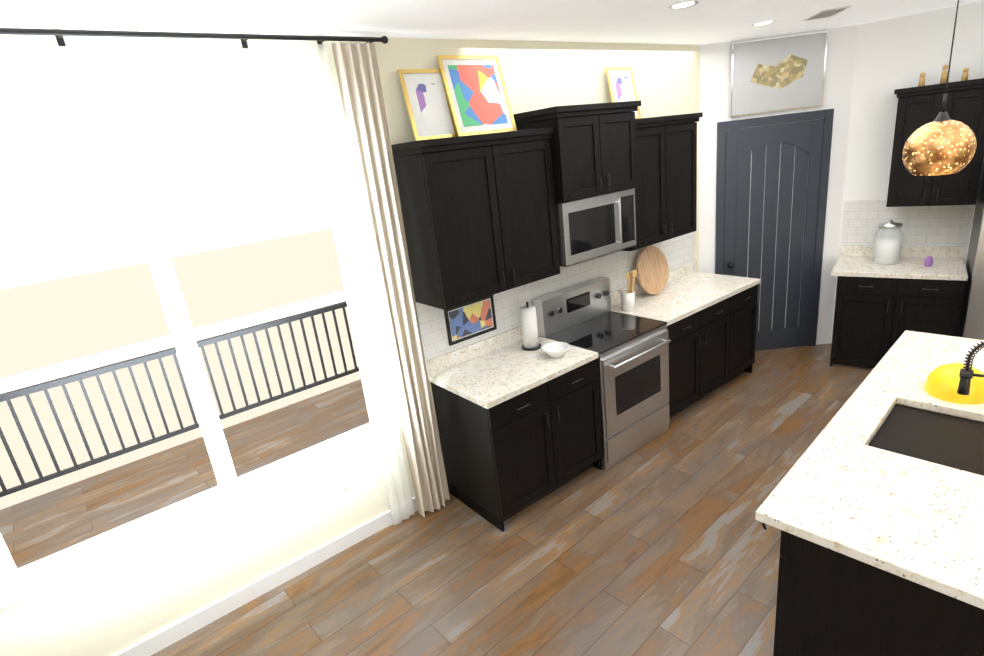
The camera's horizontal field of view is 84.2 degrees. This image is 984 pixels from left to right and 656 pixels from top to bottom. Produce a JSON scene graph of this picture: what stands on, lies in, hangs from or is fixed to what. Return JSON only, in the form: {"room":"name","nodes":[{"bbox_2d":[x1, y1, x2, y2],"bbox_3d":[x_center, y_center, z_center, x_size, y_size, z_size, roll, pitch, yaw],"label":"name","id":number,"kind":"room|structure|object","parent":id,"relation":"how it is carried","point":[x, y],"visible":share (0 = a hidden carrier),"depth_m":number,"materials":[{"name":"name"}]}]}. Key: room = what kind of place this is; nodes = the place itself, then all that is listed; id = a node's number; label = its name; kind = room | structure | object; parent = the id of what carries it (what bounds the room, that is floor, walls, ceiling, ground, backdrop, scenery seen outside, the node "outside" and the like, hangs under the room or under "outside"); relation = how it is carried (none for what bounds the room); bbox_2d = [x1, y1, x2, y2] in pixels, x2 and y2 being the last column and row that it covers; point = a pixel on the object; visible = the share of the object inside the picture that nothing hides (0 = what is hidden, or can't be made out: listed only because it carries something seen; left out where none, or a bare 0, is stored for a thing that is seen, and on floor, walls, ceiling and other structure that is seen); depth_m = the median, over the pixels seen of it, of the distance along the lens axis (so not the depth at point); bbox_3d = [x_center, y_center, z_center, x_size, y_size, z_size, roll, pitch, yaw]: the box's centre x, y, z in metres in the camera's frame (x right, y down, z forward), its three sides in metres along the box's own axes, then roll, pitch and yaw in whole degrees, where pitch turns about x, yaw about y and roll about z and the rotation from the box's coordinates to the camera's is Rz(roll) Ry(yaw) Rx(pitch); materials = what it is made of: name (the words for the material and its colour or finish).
{"room":"kitchen","nodes":[
{"label":"kitchen","id":0,"kind":"room"},
{"bbox_2d":[0,27,699,655],"bbox_3d":[-1.974,0.296,2.455,10.116,2.950,0.154,-20,22,-34],"label":"wall","id":1,"kind":"structure","parent":0,"point":[86,95],"depth_m":2.80,"materials":[{"name":"beige paint"}]},
{"bbox_2d":[0,28,387,47],"bbox_3d":[-1.735,-1.157,2.147,2.949,0.060,0.117,-20,22,-34],"label":"curtain rod","id":2,"kind":"object","parent":1,"relation":"attached to","point":[58,34],"visible":0.94,"depth_m":2.36,"materials":[{"name":"black metal"}]},
{"bbox_2d":[294,44,414,525],"bbox_3d":[-0.754,-0.072,3.188,0.179,2.875,0.020,-20,22,-34],"label":"sheer curtain","id":3,"kind":"object","parent":2,"relation":"hanging from","point":[313,65],"visible":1,"depth_m":3.10,"materials":[{"name":"white fabric"}]},
{"bbox_2d":[331,42,449,516],"bbox_3d":[-0.557,-0.120,3.277,0.265,2.883,0.060,-20,22,-34],"label":"drape","id":4,"kind":"object","parent":2,"relation":"hanging from","point":[358,76],"visible":0.96,"depth_m":3.19,"materials":[{"name":"beige fabric"}]},
{"bbox_2d":[0,134,399,608],"bbox_3d":[-1.526,0.070,2.715,2.010,1.845,0.150,-20,22,-34],"label":"window","id":5,"kind":"structure","parent":1,"relation":"in","point":[183,337],"depth_m":2.68,"materials":[{"name":"white plastic"}]},
{"bbox_2d":[392,132,559,309],"bbox_3d":[-0.059,-0.699,3.458,0.958,0.914,0.347,-20,22,-34],"label":"upper cabinet","id":6,"kind":"object","parent":1,"relation":"attached to","point":[479,215],"depth_m":3.26,"materials":[{"name":"brown wood"}]},
{"bbox_2d":[398,69,457,140],"bbox_3d":[-0.367,-1.306,3.185,0.300,0.394,0.091,-20,22,-34],"label":"picture frame","id":7,"kind":"object","parent":6,"relation":"on","point":[427,105],"visible":0.83,"depth_m":3.18,"materials":[{"name":"white paper"}]},
{"bbox_2d":[436,55,516,135],"bbox_3d":[-0.082,-1.436,3.358,0.460,0.468,0.130,-20,22,-34],"label":"picture frame","id":8,"kind":"object","parent":6,"relation":"on","point":[477,93],"visible":0.98,"depth_m":3.35,"materials":[{"name":"multicoloured paper"}]},
{"bbox_2d":[416,231,694,360],"bbox_3d":[0.729,-0.633,4.338,3.140,0.874,0.002,-20,22,-34],"label":"tile backsplash","id":9,"kind":"structure","parent":1,"relation":"attached to","point":[618,266],"depth_m":4.17,"materials":[{"name":"white tile"}]},
{"bbox_2d":[444,295,496,345],"bbox_3d":[-0.142,-0.059,3.757,0.410,0.260,0.012,-20,22,-34],"label":"framed picture","id":10,"kind":"object","parent":9,"relation":"attached to","point":[469,320],"visible":0.94,"depth_m":3.75,"materials":[{"name":"multicoloured paper"}]},
{"bbox_2d":[425,261,696,376],"bbox_3d":[0.791,-0.168,4.482,3.140,0.104,0.019,-20,22,-34],"label":"backsplash","id":11,"kind":"structure","parent":1,"relation":"attached to","point":[446,361],"depth_m":3.89,"materials":[{"name":"white stone"}]},
{"bbox_2d":[511,104,638,202],"bbox_3d":[0.602,-1.214,3.826,0.765,0.549,0.417,-20,22,-34],"label":"upper cabinet","id":12,"kind":"object","parent":1,"relation":"attached to","point":[595,151],"depth_m":3.62,"materials":[{"name":"brown wood"}]},
{"bbox_2d":[555,188,635,266],"bbox_3d":[0.664,-0.748,3.972,0.753,0.425,0.436,-20,22,-34],"label":"microwave","id":13,"kind":"object","parent":12,"relation":"attached to","point":[592,227],"visible":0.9,"depth_m":3.79,"materials":[{"name":"silver metal"}]},
{"bbox_2d":[621,116,698,250],"bbox_3d":[1.255,-1.169,4.409,0.875,0.914,0.347,-20,22,-34],"label":"upper cabinet","id":14,"kind":"object","parent":1,"relation":"attached to","point":[666,194],"depth_m":4.28,"materials":[{"name":"brown wood"}]},
{"bbox_2d":[605,67,640,118],"bbox_3d":[1.015,-1.804,4.199,0.300,0.394,0.091,-20,22,-34],"label":"picture frame","id":15,"kind":"object","parent":14,"relation":"on","point":[621,84],"visible":0.73,"depth_m":4.19,"materials":[{"name":"white paper"}]},
{"bbox_2d":[0,343,872,655],"bbox_3d":[3.812,0.703,3.966,20.000,0.060,14.000,-21,23,-37],"label":"floor","id":16,"kind":"structure","parent":0,"point":[664,545],"depth_m":3.29,"materials":[{"name":"brown wood"}]},
{"bbox_2d":[428,357,602,531],"bbox_3d":[0.200,0.691,3.801,0.944,0.878,0.637,-20,22,-34],"label":"base cabinet","id":17,"kind":"object","parent":16,"relation":"on","point":[519,428],"depth_m":3.51,"materials":[{"name":"brown wood"}]},
{"bbox_2d":[429,337,597,408],"bbox_3d":[0.145,0.259,3.650,0.959,0.040,0.647,-20,22,-34],"label":"countertop","id":18,"kind":"structure","parent":17,"relation":"on","point":[486,380],"depth_m":3.54,"materials":[{"name":"white stone"}]},
{"bbox_2d":[520,302,540,350],"bbox_3d":[0.264,-0.021,3.845,0.140,0.338,0.140,-20,22,-34],"label":"paper towel","id":19,"kind":"object","parent":18,"relation":"on","point":[529,327],"visible":1,"depth_m":3.81,"materials":[{"name":"white paper"}]},
{"bbox_2d":[541,342,569,357],"bbox_3d":[0.432,0.157,3.683,0.190,0.065,0.190,-20,22,-34],"label":"bowl","id":20,"kind":"object","parent":18,"relation":"on","point":[555,349],"visible":1,"depth_m":3.72,"materials":[{"name":"white ceramic"}]},
{"bbox_2d":[533,277,670,469],"bbox_3d":[0.885,0.311,4.189,0.759,1.200,0.701,-20,22,-34],"label":"range","id":21,"kind":"object","parent":16,"relation":"on","point":[633,364],"visible":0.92,"depth_m":4.04,"materials":[{"name":"silver metal"}]},
{"bbox_2d":[667,293,736,417],"bbox_3d":[1.550,0.208,4.779,0.985,0.878,0.637,-20,22,-34],"label":"base cabinet","id":22,"kind":"object","parent":16,"relation":"on","point":[703,345],"depth_m":4.52,"materials":[{"name":"brown wood"}]},
{"bbox_2d":[611,273,759,324],"bbox_3d":[1.666,-0.285,4.752,1.410,0.040,0.647,-20,22,-34],"label":"countertop","id":23,"kind":"structure","parent":22,"relation":"on","point":[683,296],"depth_m":4.66,"materials":[{"name":"white stone"}]},
{"bbox_2d":[620,270,636,310],"bbox_3d":[1.114,-0.313,4.425,0.163,0.337,0.137,-20,22,-34],"label":"utensil crock","id":24,"kind":"object","parent":23,"relation":"on","point":[627,296],"visible":1,"depth_m":4.41,"materials":[{"name":"white ceramic"}]},
{"bbox_2d":[636,245,668,294],"bbox_3d":[1.400,-0.532,4.758,0.420,0.474,0.115,-20,22,-34],"label":"round board","id":25,"kind":"object","parent":23,"relation":"on","point":[652,269],"visible":0.88,"depth_m":4.74,"materials":[{"name":"brown wood"}]},
{"bbox_2d":[733,281,759,377],"bbox_3d":[2.045,0.031,5.138,0.521,0.878,0.637,-20,22,-34],"label":"base cabinet","id":26,"kind":"object","parent":16,"relation":"on","point":[747,308],"depth_m":4.94,"materials":[{"name":"brown wood"}]},
{"bbox_2d":[762,348,983,655],"bbox_3d":[2.203,0.885,2.485,2.188,0.879,1.106,-22,24,-39],"label":"kitchen island","id":27,"kind":"object","parent":16,"relation":"on","point":[828,604],"depth_m":1.90,"materials":[{"name":"black"}]},
{"bbox_2d":[755,330,983,613],"bbox_3d":[2.188,0.452,2.325,2.270,0.040,1.150,-22,24,-39],"label":"island countertop","id":28,"kind":"structure","parent":27,"relation":"on","point":[919,521],"depth_m":2.02,"materials":[{"name":"white stone"}]},
{"bbox_2d":[867,402,983,473],"bbox_3d":[1.941,0.567,2.407,0.558,0.196,0.398,-22,24,-39],"label":"sink","id":29,"kind":"object","parent":28,"relation":"in","point":[943,436],"depth_m":2.41,"materials":[{"name":"black metal"}]},
{"bbox_2d":[924,363,983,403],"bbox_3d":[2.250,0.246,2.627,0.250,0.145,0.250,-22,24,-39],"label":"bowl","id":30,"kind":"object","parent":28,"relation":"on","point":[941,382],"visible":0.83,"depth_m":2.58,"materials":[{"name":"yellow plastic"}]},
{"bbox_2d":[957,338,983,394],"bbox_3d":[2.083,0.236,2.230,0.130,0.450,0.260,-22,24,-39],"label":"faucet","id":31,"kind":"object","parent":28,"relation":"on","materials":[{"name":"black metal"}]},
{"bbox_2d":[830,273,965,368],"bbox_3d":[3.663,-0.105,4.963,0.875,0.878,0.637,7,23,36],"label":"base cabinet","id":32,"kind":"object","parent":16,"relation":"on","point":[880,310],"depth_m":4.72,"materials":[{"name":"brown wood"}]},
{"bbox_2d":[831,257,967,280],"bbox_3d":[3.589,-0.541,4.830,0.928,0.040,0.647,7,23,36],"label":"countertop","id":33,"kind":"structure","parent":32,"relation":"on","point":[955,267],"depth_m":4.74,"materials":[{"name":"white stone"}]},
{"bbox_2d":[873,220,902,264],"bbox_3d":[3.543,-0.773,4.871,0.200,0.380,0.200,7,23,36],"label":"glass jar","id":34,"kind":"object","parent":33,"relation":"on","point":[887,249],"visible":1,"depth_m":4.83,"materials":[{"name":"white glass"}]},
{"bbox_2d":[924,256,932,266],"bbox_3d":[3.740,-0.574,4.664,0.060,0.090,0.060,7,23,36],"label":"trinket","id":35,"kind":"object","parent":33,"relation":"on","point":[928,261],"visible":1,"depth_m":4.65,"materials":[{"name":"purple"}]},
{"bbox_2d":[957,157,983,339],"bbox_3d":[4.274,-0.426,4.179,0.922,1.835,0.821,7,23,36],"label":"fridge","id":36,"kind":"object","parent":16,"relation":"on","point":[971,324],"visible":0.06,"depth_m":4.26,"materials":[{"name":"grey metal"}]},
{"bbox_2d":[0,0,983,44],"bbox_3d":[3.473,-2.138,3.031,20.000,0.060,14.000,-21,23,-37],"label":"ceiling","id":37,"kind":"structure","parent":0,"point":[702,22],"depth_m":2.88,"materials":[{"name":"white paint"}]},
{"bbox_2d":[668,1,698,8],"bbox_3d":[1.094,-1.846,3.115,0.170,0.004,0.170,-21,23,-37],"label":"recessed light","id":38,"kind":"object","parent":37,"relation":"in","point":[685,4],"visible":0.98,"depth_m":3.10,"materials":[{"name":"white"}]},
{"bbox_2d":[751,20,775,25],"bbox_3d":[2.013,-2.261,4.042,0.170,0.004,0.170,-21,23,-37],"label":"recessed light","id":39,"kind":"object","parent":37,"relation":"in","point":[763,23],"visible":0.96,"depth_m":4.03,"materials":[{"name":"white"}]},
{"bbox_2d":[804,5,850,20],"bbox_3d":[2.406,-2.262,3.919,0.180,0.014,0.340,-3,18,10],"label":"ceiling vent","id":40,"kind":"object","parent":37,"relation":"in","point":[826,13],"visible":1,"depth_m":3.87,"materials":[{"name":"white metal"}]},
{"bbox_2d":[902,0,976,175],"bbox_3d":[1.817,-1.107,2.151,0.240,0.963,0.240,-21,23,-37],"label":"pendant light","id":41,"kind":"object","parent":37,"relation":"hanging from","point":[942,143],"visible":1,"depth_m":2.20,"materials":[{"name":"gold metal"}]},
{"bbox_2d":[699,25,856,344],"bbox_3d":[2.668,-1.189,5.285,1.383,2.950,0.140,-6,18,3],"label":"wall","id":42,"kind":"structure","parent":0,"point":[715,78],"depth_m":5.02,"materials":[{"name":"white paint"}]},
{"bbox_2d":[715,109,833,350],"bbox_3d":[2.703,-0.842,5.279,1.030,2.290,0.082,-6,18,3],"label":"pantry door","id":43,"kind":"structure","parent":42,"relation":"in","point":[811,140],"depth_m":5.22,"materials":[{"name":"grey paint"}]},
{"bbox_2d":[729,31,827,116],"bbox_3d":[2.536,-2.249,4.841,0.814,0.609,0.033,-6,18,3],"label":"canvas","id":44,"kind":"object","parent":42,"relation":"attached to","point":[775,74],"visible":0.94,"depth_m":4.83,"materials":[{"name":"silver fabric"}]},
{"bbox_2d":[830,1,983,342],"bbox_3d":[4.511,-1.113,4.386,2.846,2.950,0.140,7,23,36],"label":"wall","id":45,"kind":"structure","parent":0,"point":[893,54],"depth_m":4.68,"materials":[{"name":"white paint"}]},
{"bbox_2d":[839,245,965,256],"bbox_3d":[4.457,-0.621,4.527,2.660,0.104,0.019,7,23,36],"label":"backsplash","id":46,"kind":"structure","parent":45,"relation":"attached to","point":[845,250],"depth_m":4.97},
{"bbox_2d":[841,199,973,245],"bbox_3d":[4.434,-0.875,4.453,2.660,0.424,0.002,7,23,36],"label":"tile backsplash","id":47,"kind":"structure","parent":45,"relation":"attached to","point":[948,225],"depth_m":4.94,"materials":[{"name":"white tile"}]},
{"bbox_2d":[886,82,983,206],"bbox_3d":[3.702,-1.502,4.534,0.589,0.914,0.347,7,23,36],"label":"upper cabinet","id":48,"kind":"object","parent":45,"relation":"attached to","point":[919,107],"depth_m":4.41,"materials":[{"name":"brown wood"}]},
{"bbox_2d":[918,72,925,85],"bbox_3d":[3.521,-2.036,4.460,0.043,0.105,0.043,1,20,22],"label":"doll","id":49,"kind":"object","parent":48,"relation":"on","point":[921,80],"depth_m":4.45,"materials":[{"name":"brown wood"}]},
{"bbox_2d":[940,65,947,83],"bbox_3d":[3.631,-2.038,4.372,0.043,0.139,0.042,1,20,22],"label":"doll","id":50,"kind":"object","parent":48,"relation":"on","point":[943,79],"depth_m":4.36,"materials":[{"name":"brown wood"}]},
{"bbox_2d":[961,67,968,80],"bbox_3d":[3.737,-2.005,4.301,0.043,0.096,0.043,1,20,22],"label":"doll","id":51,"kind":"object","parent":48,"relation":"on","point":[964,75],"depth_m":4.29,"materials":[{"name":"brown wood"}]},
{"label":"outside","id":52,"kind":"structure","parent":0,"visible":0},
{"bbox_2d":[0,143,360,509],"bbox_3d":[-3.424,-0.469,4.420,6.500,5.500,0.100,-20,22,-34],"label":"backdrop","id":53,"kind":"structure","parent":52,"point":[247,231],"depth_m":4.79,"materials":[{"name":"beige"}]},
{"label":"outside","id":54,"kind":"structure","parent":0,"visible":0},
{"bbox_2d":[0,301,359,497],"bbox_3d":[-2.316,0.502,3.451,4.608,0.580,0.040,-20,22,-34],"label":"railing","id":55,"kind":"object","parent":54,"point":[62,381],"visible":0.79,"depth_m":3.55,"materials":[{"name":"black metal"}]}
]}

